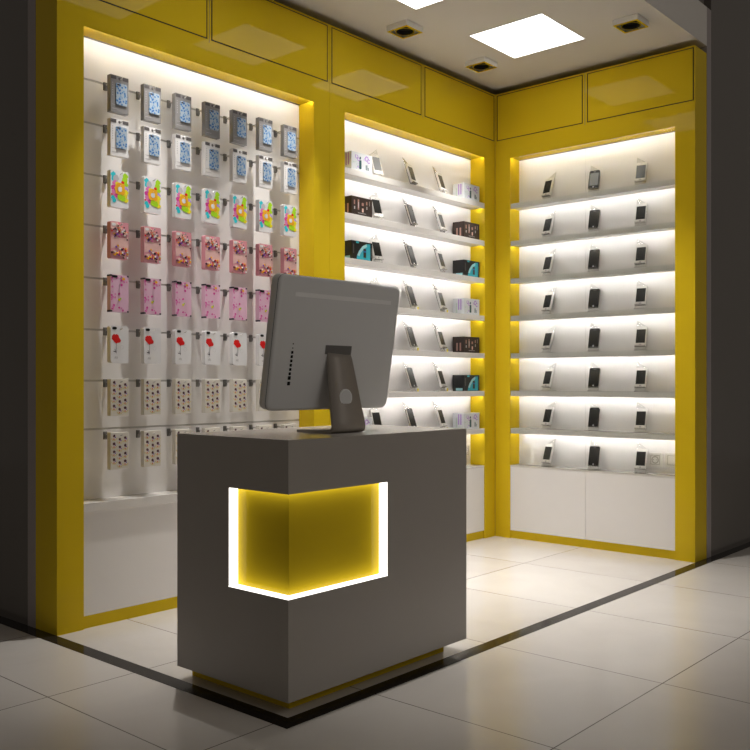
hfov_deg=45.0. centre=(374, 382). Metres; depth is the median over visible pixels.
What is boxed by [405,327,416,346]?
smartphone
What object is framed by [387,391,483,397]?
shelf
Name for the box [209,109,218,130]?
print
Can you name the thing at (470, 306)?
print
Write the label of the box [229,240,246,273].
phone case
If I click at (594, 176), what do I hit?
smartphone
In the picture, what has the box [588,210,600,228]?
smartphone
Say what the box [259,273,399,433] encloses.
desktop computer
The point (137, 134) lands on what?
hook
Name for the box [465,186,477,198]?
print
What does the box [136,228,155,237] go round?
hook
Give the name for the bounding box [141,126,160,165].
phone case
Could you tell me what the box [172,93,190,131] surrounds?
phone case
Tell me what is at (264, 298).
print
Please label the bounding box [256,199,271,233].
phone case
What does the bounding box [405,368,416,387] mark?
smartphone
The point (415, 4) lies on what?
recessed light
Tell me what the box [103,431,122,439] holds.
hook
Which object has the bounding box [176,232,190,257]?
print
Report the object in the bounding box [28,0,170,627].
wall
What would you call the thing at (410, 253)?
smartphone
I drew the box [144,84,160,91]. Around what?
print
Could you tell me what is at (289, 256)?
print
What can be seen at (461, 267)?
box
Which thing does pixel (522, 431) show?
shelf
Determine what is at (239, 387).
print
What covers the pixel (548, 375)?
smartphone
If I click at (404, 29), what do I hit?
recessed light
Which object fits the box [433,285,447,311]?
phone stand
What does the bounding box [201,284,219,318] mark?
phone case
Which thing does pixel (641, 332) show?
smartphone
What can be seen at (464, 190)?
box
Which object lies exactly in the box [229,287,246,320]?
phone case
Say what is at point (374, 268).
shelf
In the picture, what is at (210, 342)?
print
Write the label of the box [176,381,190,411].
print
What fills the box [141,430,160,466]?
phone case
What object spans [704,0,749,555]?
wall
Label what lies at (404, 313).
shelf
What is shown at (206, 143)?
print
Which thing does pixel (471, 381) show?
print
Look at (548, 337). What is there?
smartphone
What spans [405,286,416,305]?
smartphone
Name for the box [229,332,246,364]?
phone case
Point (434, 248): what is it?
phone stand
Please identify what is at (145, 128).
print
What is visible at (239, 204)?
print
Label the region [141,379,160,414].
phone case
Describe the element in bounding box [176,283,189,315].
print
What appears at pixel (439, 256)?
smartphone
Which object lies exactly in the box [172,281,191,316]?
phone case
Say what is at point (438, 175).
smartphone
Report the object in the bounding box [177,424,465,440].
countertop
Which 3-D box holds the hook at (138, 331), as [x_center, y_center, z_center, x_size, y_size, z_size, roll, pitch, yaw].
[-0.969,-0.211,3.832,0.132,0.033,0.015,0,0,41]
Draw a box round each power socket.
[466,444,469,456]
[648,452,661,466]
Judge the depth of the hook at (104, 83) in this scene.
3.75 m
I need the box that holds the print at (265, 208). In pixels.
[259,201,271,227]
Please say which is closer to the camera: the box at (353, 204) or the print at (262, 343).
the print at (262, 343)
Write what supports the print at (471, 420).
attached to the box at (468, 420)
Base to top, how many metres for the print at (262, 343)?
0.101 m
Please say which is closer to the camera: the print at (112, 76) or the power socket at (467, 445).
the print at (112, 76)
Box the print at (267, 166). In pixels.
[263,162,271,181]
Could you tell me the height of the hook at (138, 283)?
0.033 m
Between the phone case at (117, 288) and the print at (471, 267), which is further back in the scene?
the print at (471, 267)
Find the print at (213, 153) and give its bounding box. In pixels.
[209,149,218,169]
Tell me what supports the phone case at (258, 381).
hanging from the hook
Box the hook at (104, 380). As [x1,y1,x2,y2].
[103,379,122,386]
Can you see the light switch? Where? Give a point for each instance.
(669, 457)
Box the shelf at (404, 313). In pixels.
[397,307,483,320]
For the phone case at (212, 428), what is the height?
0.150 m
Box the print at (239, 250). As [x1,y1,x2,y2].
[233,240,246,264]
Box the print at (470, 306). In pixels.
[465,301,476,312]
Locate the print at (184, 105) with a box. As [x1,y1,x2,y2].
[180,101,189,122]
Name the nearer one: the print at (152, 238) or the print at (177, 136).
the print at (152, 238)
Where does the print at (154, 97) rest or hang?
attached to the phone case at (150, 97)
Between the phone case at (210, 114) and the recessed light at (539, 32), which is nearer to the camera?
the phone case at (210, 114)
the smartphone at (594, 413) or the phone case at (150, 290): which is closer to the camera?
the phone case at (150, 290)
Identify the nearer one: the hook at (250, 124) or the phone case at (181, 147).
the phone case at (181, 147)
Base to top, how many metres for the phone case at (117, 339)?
0.150 m
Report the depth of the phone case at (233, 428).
4.15 m
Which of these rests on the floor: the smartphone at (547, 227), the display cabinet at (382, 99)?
the display cabinet at (382, 99)
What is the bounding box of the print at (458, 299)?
[456,299,460,312]
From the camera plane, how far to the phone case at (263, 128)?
4.26 m
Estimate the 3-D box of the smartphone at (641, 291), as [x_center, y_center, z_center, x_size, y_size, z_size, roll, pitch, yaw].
[1.519,-0.495,5.164,0.063,0.117,0.048,0,0,31]
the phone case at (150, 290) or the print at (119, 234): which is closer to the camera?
the print at (119, 234)
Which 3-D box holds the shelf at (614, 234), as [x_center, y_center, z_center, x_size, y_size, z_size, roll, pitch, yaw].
[1.285,-0.868,5.362,1.065,0.032,0.097,0,0,41]
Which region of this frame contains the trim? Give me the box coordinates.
[0,542,749,728]
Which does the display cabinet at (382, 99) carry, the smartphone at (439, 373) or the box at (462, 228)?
the box at (462, 228)
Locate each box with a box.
[345,151,371,173]
[345,195,371,216]
[345,240,371,260]
[364,417,371,424]
[453,182,478,201]
[453,221,478,239]
[453,259,478,276]
[453,298,478,314]
[453,336,478,352]
[453,375,478,390]
[453,412,478,428]
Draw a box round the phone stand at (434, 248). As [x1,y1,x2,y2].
[433,246,446,271]
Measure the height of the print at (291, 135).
0.088 m
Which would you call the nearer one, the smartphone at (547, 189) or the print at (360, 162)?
the print at (360, 162)
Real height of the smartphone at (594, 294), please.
0.117 m
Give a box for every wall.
[0,0,27,624]
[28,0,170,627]
[700,8,710,557]
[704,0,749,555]
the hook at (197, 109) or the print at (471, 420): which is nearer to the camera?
the hook at (197, 109)
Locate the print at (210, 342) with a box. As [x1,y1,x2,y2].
[206,338,215,360]
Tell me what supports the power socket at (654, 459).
attached to the display cabinet at (652, 110)
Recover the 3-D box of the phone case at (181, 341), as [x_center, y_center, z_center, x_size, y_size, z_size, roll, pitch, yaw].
[-0.838,-0.153,3.925,0.026,0.150,0.084,0,0,41]
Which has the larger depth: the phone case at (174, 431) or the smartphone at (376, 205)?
the smartphone at (376, 205)
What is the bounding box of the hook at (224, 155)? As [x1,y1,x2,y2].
[223,151,242,160]
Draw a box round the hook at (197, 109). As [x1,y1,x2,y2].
[196,104,215,115]
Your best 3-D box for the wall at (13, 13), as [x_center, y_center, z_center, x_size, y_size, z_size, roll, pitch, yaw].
[-3.919,-1.123,5.884,6.775,4.200,0.060,0,0,41]
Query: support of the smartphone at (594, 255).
on the phone stand
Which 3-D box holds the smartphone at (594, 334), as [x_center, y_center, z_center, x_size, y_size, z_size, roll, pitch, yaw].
[1.299,-0.260,5.357,0.063,0.117,0.048,0,0,31]
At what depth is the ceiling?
4.83 m
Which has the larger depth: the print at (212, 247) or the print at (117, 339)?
the print at (212, 247)
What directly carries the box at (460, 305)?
on the display cabinet at (382, 99)
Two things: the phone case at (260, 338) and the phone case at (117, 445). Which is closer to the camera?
the phone case at (117, 445)
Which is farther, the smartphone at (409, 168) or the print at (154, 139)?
the smartphone at (409, 168)
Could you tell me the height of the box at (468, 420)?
0.098 m
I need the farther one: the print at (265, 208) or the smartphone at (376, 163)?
the smartphone at (376, 163)
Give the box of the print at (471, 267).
[465,260,478,276]
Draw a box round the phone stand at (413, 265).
[402,239,417,267]
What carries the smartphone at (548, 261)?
on the phone stand
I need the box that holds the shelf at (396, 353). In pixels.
[392,350,483,357]
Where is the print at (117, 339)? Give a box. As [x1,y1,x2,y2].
[112,334,123,358]
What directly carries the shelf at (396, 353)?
attached to the display cabinet at (382, 99)
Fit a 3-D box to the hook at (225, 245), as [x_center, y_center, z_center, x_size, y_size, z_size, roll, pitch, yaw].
[-0.655,-0.634,4.190,0.132,0.033,0.015,0,0,41]
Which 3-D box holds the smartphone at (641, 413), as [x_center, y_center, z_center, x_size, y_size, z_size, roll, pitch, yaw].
[1.519,0.209,5.164,0.063,0.117,0.048,0,0,31]
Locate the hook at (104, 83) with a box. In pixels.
[103,77,122,90]
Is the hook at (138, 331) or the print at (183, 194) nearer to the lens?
the hook at (138, 331)
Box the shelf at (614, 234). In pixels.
[511,227,674,246]
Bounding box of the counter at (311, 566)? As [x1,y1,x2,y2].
[177,424,465,708]
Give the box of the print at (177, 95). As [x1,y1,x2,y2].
[176,93,190,100]
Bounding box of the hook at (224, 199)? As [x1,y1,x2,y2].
[223,196,242,205]
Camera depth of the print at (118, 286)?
3.67 m
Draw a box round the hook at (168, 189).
[167,185,186,194]
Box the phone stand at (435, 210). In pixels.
[433,207,446,232]
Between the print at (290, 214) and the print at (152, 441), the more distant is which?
the print at (290, 214)
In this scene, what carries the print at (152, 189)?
attached to the phone case at (150, 189)
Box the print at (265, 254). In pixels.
[259,244,271,267]
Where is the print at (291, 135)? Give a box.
[288,132,295,150]
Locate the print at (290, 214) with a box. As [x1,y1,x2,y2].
[284,206,296,231]
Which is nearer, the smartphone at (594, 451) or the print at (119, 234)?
the print at (119, 234)
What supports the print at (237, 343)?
attached to the phone case at (237, 343)
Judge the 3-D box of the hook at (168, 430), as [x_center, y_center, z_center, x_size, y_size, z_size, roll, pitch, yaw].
[-0.864,0.221,3.951,0.132,0.033,0.015,0,0,41]
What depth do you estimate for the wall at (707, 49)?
5.03 m
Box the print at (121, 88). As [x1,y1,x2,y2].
[116,83,126,106]
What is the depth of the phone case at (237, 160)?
4.14 m
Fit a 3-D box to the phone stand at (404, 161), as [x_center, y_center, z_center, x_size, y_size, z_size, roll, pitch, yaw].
[0.204,-1.206,5.210,0.071,0.175,0.066,0,0,31]
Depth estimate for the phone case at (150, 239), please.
3.79 m
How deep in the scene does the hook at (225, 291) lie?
4.22 m
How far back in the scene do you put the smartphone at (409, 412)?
5.20 m
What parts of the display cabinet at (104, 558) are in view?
post, panel, overhead door, slat rail, slat rail, slat rail, slat rail, slat rail, slat rail, slat rail, slat rail, overhead door, post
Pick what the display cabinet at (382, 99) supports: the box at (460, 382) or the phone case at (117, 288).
the box at (460, 382)
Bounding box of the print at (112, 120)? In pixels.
[111,118,127,125]
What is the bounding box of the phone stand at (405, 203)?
[402,198,417,225]
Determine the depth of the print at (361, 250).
4.82 m
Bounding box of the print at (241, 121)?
[237,117,245,137]
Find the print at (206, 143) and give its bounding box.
[205,142,219,147]
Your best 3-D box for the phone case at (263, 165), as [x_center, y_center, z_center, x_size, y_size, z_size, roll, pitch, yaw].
[-0.524,-0.993,4.281,0.029,0.150,0.084,0,0,41]
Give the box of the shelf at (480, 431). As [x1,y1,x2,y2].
[466,428,483,434]
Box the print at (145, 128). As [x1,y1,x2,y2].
[144,126,160,133]
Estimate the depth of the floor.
2.95 m
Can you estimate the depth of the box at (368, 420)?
4.86 m
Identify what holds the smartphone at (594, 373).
on the phone stand
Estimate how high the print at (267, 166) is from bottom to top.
0.088 m
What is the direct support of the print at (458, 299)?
attached to the box at (460, 305)
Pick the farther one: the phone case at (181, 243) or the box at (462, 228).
the box at (462, 228)
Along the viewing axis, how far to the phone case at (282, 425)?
4.38 m
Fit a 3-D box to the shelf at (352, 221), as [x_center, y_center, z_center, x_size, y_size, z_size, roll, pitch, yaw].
[0.224,-0.868,5.210,0.106,0.032,1.276,0,0,41]
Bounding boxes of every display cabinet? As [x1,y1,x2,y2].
[36,0,328,635]
[329,24,494,541]
[495,45,706,562]
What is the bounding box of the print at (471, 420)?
[465,414,477,427]
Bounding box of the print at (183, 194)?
[176,184,190,213]
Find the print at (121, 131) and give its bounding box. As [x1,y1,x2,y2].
[116,126,126,149]
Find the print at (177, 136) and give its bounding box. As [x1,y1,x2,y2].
[176,134,190,140]
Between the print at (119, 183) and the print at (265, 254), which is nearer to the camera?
the print at (119, 183)
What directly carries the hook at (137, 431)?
attached to the display cabinet at (104, 558)
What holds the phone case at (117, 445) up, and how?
hanging from the hook at (104, 432)
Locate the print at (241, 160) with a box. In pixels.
[237,156,245,175]
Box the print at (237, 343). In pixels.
[234,340,241,355]
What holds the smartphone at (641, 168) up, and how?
on the phone stand
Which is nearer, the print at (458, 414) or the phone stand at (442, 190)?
the phone stand at (442, 190)
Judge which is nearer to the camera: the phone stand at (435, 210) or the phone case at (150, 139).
the phone case at (150, 139)
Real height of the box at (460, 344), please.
0.098 m
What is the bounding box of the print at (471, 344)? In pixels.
[466,339,477,350]
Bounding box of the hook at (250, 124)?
[249,120,268,130]
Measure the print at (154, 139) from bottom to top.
0.088 m
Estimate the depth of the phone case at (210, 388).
4.03 m
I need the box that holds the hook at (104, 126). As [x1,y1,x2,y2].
[103,121,122,132]
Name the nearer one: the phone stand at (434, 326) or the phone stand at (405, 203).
the phone stand at (405, 203)
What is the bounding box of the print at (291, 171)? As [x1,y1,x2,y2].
[288,168,295,186]
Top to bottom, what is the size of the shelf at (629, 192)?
0.032 m
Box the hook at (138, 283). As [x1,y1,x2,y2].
[136,280,155,288]
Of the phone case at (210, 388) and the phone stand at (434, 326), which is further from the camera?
the phone stand at (434, 326)
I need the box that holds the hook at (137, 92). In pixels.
[136,87,155,99]
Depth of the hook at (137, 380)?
3.87 m
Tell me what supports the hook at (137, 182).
attached to the display cabinet at (104, 558)
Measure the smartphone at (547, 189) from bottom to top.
0.117 m
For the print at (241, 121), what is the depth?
4.16 m
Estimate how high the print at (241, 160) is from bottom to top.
0.088 m
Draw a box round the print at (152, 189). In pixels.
[144,178,160,207]
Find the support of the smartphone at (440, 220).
on the phone stand at (435, 210)
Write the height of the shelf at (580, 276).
0.032 m
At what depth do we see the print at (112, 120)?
3.68 m
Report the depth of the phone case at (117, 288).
3.67 m
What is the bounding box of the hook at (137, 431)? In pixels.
[136,430,155,437]
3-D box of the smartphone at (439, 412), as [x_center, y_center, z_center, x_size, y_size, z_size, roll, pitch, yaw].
[0.394,0.209,5.419,0.048,0.117,0.063,0,0,31]
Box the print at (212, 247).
[205,236,219,260]
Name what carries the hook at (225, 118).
attached to the display cabinet at (104, 558)
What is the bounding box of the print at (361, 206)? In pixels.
[354,199,369,213]
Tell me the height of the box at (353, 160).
0.098 m
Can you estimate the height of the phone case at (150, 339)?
0.150 m
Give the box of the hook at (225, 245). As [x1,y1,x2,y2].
[223,242,242,249]
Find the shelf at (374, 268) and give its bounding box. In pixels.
[345,257,483,283]
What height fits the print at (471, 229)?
0.073 m
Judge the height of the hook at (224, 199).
0.033 m
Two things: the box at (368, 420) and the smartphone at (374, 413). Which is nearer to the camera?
the box at (368, 420)
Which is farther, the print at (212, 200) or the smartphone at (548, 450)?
the smartphone at (548, 450)
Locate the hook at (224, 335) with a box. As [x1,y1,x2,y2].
[223,334,242,340]
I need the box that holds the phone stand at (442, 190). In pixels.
[432,166,446,192]
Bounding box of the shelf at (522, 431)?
[519,428,674,434]
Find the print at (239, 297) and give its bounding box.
[233,289,245,319]
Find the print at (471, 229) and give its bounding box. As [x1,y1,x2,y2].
[466,224,477,236]
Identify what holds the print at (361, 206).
attached to the box at (353, 204)
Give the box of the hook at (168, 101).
[167,96,186,107]
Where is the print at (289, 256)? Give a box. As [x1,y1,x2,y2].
[284,248,295,270]
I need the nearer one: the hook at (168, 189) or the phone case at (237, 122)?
the hook at (168, 189)
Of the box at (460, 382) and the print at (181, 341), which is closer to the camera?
the print at (181, 341)
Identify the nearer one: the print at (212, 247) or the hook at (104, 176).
the hook at (104, 176)
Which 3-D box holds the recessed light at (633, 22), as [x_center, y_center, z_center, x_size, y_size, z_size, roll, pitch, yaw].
[1.318,-1.847,4.659,0.134,0.032,0.134,0,0,41]
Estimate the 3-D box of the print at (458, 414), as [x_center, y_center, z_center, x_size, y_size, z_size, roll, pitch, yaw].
[0.512,0.237,5.533,0.042,0.082,0.001,0,0,41]
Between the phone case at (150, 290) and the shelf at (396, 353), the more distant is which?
the shelf at (396, 353)
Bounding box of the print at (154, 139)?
[149,134,159,156]
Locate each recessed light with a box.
[387,19,422,38]
[397,0,442,9]
[465,56,496,72]
[468,13,585,58]
[613,13,648,33]
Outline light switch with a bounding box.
[665,453,674,467]
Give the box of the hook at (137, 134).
[136,129,155,140]
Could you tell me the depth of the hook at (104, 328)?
3.75 m
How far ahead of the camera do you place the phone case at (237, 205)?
4.15 m
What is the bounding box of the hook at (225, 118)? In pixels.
[223,112,242,123]
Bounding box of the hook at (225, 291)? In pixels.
[223,289,242,295]
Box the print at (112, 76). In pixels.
[111,75,127,82]
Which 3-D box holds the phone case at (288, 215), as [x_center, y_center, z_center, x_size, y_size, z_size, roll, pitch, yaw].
[-0.420,-0.784,4.401,0.027,0.150,0.084,0,0,41]
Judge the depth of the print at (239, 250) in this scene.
4.15 m
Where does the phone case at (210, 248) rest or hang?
hanging from the hook
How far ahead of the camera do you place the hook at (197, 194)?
4.10 m
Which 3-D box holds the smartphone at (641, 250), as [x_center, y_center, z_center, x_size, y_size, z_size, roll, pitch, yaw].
[1.519,-0.729,5.164,0.063,0.117,0.048,0,0,31]
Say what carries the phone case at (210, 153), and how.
hanging from the hook at (197, 148)
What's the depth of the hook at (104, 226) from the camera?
3.75 m
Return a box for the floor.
[0,536,749,749]
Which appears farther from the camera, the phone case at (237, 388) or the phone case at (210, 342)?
the phone case at (237, 388)
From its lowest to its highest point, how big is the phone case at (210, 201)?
0.150 m
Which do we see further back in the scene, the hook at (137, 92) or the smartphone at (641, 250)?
the smartphone at (641, 250)
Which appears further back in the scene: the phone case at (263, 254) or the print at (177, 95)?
the phone case at (263, 254)
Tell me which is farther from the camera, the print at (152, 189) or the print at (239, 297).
the print at (239, 297)
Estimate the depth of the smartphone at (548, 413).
5.55 m
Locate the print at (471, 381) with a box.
[465,375,478,389]
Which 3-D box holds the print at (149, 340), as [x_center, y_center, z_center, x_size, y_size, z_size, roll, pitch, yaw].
[-0.940,-0.145,3.790,0.001,0.101,0.056,0,0,41]
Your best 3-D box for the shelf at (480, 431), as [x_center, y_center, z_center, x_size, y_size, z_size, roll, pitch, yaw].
[0.224,0.305,5.210,0.106,0.032,1.276,0,0,41]
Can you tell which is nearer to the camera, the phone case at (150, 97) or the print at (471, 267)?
the phone case at (150, 97)
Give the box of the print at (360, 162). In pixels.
[353,155,369,170]
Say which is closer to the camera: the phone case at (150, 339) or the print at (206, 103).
the phone case at (150, 339)
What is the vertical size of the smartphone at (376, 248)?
0.117 m
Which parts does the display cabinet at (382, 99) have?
post, overhead door, panel, overhead door, door, post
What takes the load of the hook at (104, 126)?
attached to the display cabinet at (104, 558)
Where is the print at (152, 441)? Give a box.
[145,433,159,464]
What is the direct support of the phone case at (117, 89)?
hanging from the hook at (104, 83)
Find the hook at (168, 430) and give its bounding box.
[167,428,186,435]
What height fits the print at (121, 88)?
0.088 m
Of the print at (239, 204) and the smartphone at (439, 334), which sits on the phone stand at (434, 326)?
the smartphone at (439, 334)
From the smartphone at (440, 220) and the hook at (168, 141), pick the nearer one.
the hook at (168, 141)
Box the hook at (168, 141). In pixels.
[167,137,185,147]
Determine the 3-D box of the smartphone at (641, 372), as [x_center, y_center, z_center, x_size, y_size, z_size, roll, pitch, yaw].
[1.519,-0.026,5.164,0.063,0.117,0.048,0,0,31]
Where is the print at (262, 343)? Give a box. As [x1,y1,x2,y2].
[260,341,264,356]
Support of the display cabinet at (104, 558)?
on the floor
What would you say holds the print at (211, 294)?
attached to the phone case at (210, 296)
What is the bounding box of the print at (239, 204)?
[233,196,246,222]
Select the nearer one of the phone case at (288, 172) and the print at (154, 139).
the print at (154, 139)
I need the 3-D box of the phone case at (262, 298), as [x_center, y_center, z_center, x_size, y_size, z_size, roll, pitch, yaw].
[-0.525,-0.360,4.282,0.027,0.151,0.085,0,0,41]
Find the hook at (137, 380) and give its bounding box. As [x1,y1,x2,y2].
[136,379,155,386]
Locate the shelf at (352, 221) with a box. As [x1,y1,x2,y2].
[345,212,483,246]
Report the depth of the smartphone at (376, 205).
4.97 m
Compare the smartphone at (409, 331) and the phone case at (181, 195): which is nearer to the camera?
the phone case at (181, 195)
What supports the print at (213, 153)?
attached to the phone case at (210, 153)
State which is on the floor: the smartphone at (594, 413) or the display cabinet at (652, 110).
the display cabinet at (652, 110)
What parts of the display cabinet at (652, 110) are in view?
post, overhead door, door, panel, door, overhead door, post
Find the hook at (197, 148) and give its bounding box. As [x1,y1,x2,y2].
[196,144,215,154]
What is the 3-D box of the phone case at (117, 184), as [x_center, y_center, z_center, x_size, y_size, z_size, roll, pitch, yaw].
[-1.047,-0.784,3.686,0.027,0.150,0.084,0,0,41]
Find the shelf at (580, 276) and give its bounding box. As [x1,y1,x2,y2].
[514,270,674,283]
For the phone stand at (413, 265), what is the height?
0.175 m
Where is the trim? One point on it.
(237, 705)
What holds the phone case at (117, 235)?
hanging from the hook at (104, 226)
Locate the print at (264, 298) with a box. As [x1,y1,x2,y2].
[259,291,269,319]
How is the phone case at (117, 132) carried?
hanging from the hook at (104, 126)
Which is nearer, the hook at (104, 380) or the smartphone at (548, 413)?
the hook at (104, 380)
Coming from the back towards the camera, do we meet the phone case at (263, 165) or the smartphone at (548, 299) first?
the smartphone at (548, 299)
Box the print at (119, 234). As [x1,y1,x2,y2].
[111,222,127,249]
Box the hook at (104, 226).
[103,223,122,233]
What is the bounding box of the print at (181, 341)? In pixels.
[177,337,185,359]
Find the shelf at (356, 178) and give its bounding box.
[345,167,483,209]
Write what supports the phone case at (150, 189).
hanging from the hook at (137, 182)
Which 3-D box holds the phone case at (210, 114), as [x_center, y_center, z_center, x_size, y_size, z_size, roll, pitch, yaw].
[-0.733,-1.169,4.043,0.029,0.150,0.084,0,0,41]
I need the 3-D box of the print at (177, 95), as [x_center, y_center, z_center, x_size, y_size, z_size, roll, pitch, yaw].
[-0.829,-1.234,3.916,0.001,0.015,0.082,0,0,41]
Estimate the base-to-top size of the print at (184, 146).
0.088 m
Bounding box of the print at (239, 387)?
[233,381,246,409]
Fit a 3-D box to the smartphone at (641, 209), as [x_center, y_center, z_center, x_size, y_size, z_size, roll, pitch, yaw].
[1.519,-0.964,5.164,0.063,0.117,0.048,0,0,31]
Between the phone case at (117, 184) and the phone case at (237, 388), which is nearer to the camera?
the phone case at (117, 184)
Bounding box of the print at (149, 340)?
[145,336,154,359]
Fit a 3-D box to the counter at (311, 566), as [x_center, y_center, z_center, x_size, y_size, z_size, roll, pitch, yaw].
[-0.159,0.573,3.134,0.531,0.808,0.886,0,0,41]
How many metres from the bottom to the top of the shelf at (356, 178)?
0.032 m
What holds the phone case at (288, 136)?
hanging from the hook
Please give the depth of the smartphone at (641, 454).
5.16 m
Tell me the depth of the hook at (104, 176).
3.75 m
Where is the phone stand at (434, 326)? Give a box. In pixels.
[432,323,447,351]
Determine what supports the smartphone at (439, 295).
on the phone stand at (442, 309)
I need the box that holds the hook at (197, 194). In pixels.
[196,191,215,200]
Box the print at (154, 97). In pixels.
[149,92,159,114]
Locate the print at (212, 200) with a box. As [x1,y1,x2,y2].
[205,190,219,218]
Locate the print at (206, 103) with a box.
[205,102,219,108]
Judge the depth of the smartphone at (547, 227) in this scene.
5.55 m
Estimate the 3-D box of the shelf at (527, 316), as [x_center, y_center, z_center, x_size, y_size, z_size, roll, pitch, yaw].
[1.285,-0.399,5.362,1.065,0.032,0.097,0,0,41]
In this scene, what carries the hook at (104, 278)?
attached to the display cabinet at (104, 558)
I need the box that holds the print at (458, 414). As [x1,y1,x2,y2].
[456,414,460,427]
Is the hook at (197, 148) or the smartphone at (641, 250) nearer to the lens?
the hook at (197, 148)
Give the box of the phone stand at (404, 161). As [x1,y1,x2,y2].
[403,159,417,184]
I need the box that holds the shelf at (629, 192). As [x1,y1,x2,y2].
[515,185,674,209]
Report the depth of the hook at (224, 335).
4.22 m
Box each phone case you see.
[107,74,127,115]
[107,117,127,158]
[107,169,128,209]
[107,221,128,259]
[107,274,128,312]
[107,326,128,362]
[107,379,127,415]
[107,432,127,469]
[140,278,160,314]
[141,84,160,124]
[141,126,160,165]
[141,176,160,214]
[141,226,160,263]
[141,327,160,363]
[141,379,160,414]
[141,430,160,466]
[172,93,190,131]
[172,134,190,172]
[172,182,190,219]
[172,231,190,267]
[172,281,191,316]
[172,329,190,363]
[172,379,190,413]
[172,429,190,463]
[201,188,219,224]
[201,235,219,270]
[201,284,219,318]
[201,331,219,364]
[202,101,219,139]
[202,141,219,178]
[202,379,219,412]
[202,427,219,431]
[229,109,246,146]
[229,148,246,183]
[229,194,246,228]
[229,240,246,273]
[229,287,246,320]
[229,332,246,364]
[229,379,246,411]
[229,426,246,430]
[255,289,270,321]
[256,117,271,152]
[256,155,271,189]
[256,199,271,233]
[256,244,271,276]
[256,334,265,365]
[256,379,268,410]
[256,425,271,428]
[280,124,296,158]
[280,161,296,194]
[280,204,296,237]
[280,247,296,274]
[281,424,295,427]
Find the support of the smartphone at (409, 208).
on the phone stand at (405, 203)
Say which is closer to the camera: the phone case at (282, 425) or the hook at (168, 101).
the hook at (168, 101)
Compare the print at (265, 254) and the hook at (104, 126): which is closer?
the hook at (104, 126)
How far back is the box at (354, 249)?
4.79 m
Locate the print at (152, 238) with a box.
[145,227,160,252]
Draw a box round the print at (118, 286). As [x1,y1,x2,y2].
[111,276,126,311]
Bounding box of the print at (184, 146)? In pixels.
[180,142,189,163]
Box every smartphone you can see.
[370,154,382,174]
[370,196,382,216]
[370,239,382,258]
[370,409,381,424]
[405,163,416,181]
[405,204,416,222]
[405,245,416,264]
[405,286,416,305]
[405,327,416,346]
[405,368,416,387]
[405,408,416,425]
[435,172,445,190]
[435,211,445,229]
[435,251,445,268]
[435,290,445,308]
[435,329,445,347]
[435,368,445,386]
[435,407,445,426]
[542,177,553,195]
[542,216,553,233]
[542,254,553,271]
[542,292,553,309]
[542,330,553,348]
[542,368,553,386]
[542,407,553,424]
[542,444,553,462]
[588,170,599,189]
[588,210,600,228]
[588,249,599,267]
[588,289,599,307]
[588,328,600,346]
[588,368,599,386]
[588,407,600,426]
[588,446,599,465]
[635,162,646,182]
[635,203,646,223]
[635,244,646,263]
[635,285,647,304]
[635,326,647,345]
[635,367,647,386]
[635,408,647,428]
[635,449,646,468]
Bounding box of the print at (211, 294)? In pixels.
[205,286,218,317]
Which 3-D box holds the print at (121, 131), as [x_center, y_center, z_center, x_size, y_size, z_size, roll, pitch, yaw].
[-1.032,-0.994,3.683,0.004,0.088,0.051,0,0,41]
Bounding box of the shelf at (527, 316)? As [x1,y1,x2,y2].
[524,313,666,320]
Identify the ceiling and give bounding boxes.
[273,0,706,94]
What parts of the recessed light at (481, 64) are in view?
trim frame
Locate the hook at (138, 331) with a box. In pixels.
[136,329,155,336]
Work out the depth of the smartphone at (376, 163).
4.97 m
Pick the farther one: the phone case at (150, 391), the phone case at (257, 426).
the phone case at (257, 426)
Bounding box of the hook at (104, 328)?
[103,327,122,334]
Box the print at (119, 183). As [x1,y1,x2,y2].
[111,171,128,202]
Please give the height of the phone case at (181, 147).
0.150 m
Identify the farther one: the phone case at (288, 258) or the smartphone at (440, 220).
the smartphone at (440, 220)
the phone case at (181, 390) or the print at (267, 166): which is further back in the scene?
the print at (267, 166)
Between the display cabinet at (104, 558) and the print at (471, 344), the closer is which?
the display cabinet at (104, 558)
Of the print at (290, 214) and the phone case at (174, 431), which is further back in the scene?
the print at (290, 214)
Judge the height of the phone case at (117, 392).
0.150 m
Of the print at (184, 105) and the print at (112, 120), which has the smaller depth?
the print at (112, 120)
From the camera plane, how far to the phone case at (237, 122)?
4.14 m
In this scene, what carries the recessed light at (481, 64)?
in the ceiling
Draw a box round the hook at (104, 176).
[103,172,122,183]
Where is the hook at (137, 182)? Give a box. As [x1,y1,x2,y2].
[136,179,155,189]
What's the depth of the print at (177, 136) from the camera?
3.91 m
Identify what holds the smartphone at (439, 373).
on the phone stand
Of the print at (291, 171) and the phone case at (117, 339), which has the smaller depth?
the phone case at (117, 339)
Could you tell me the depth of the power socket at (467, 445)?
5.69 m
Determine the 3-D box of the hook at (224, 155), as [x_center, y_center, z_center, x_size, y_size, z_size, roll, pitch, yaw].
[-0.655,-1.051,4.190,0.132,0.033,0.015,0,0,41]
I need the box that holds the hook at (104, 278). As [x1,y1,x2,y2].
[103,277,122,285]
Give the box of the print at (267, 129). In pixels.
[263,125,271,144]
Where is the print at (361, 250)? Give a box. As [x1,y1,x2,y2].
[353,241,371,260]

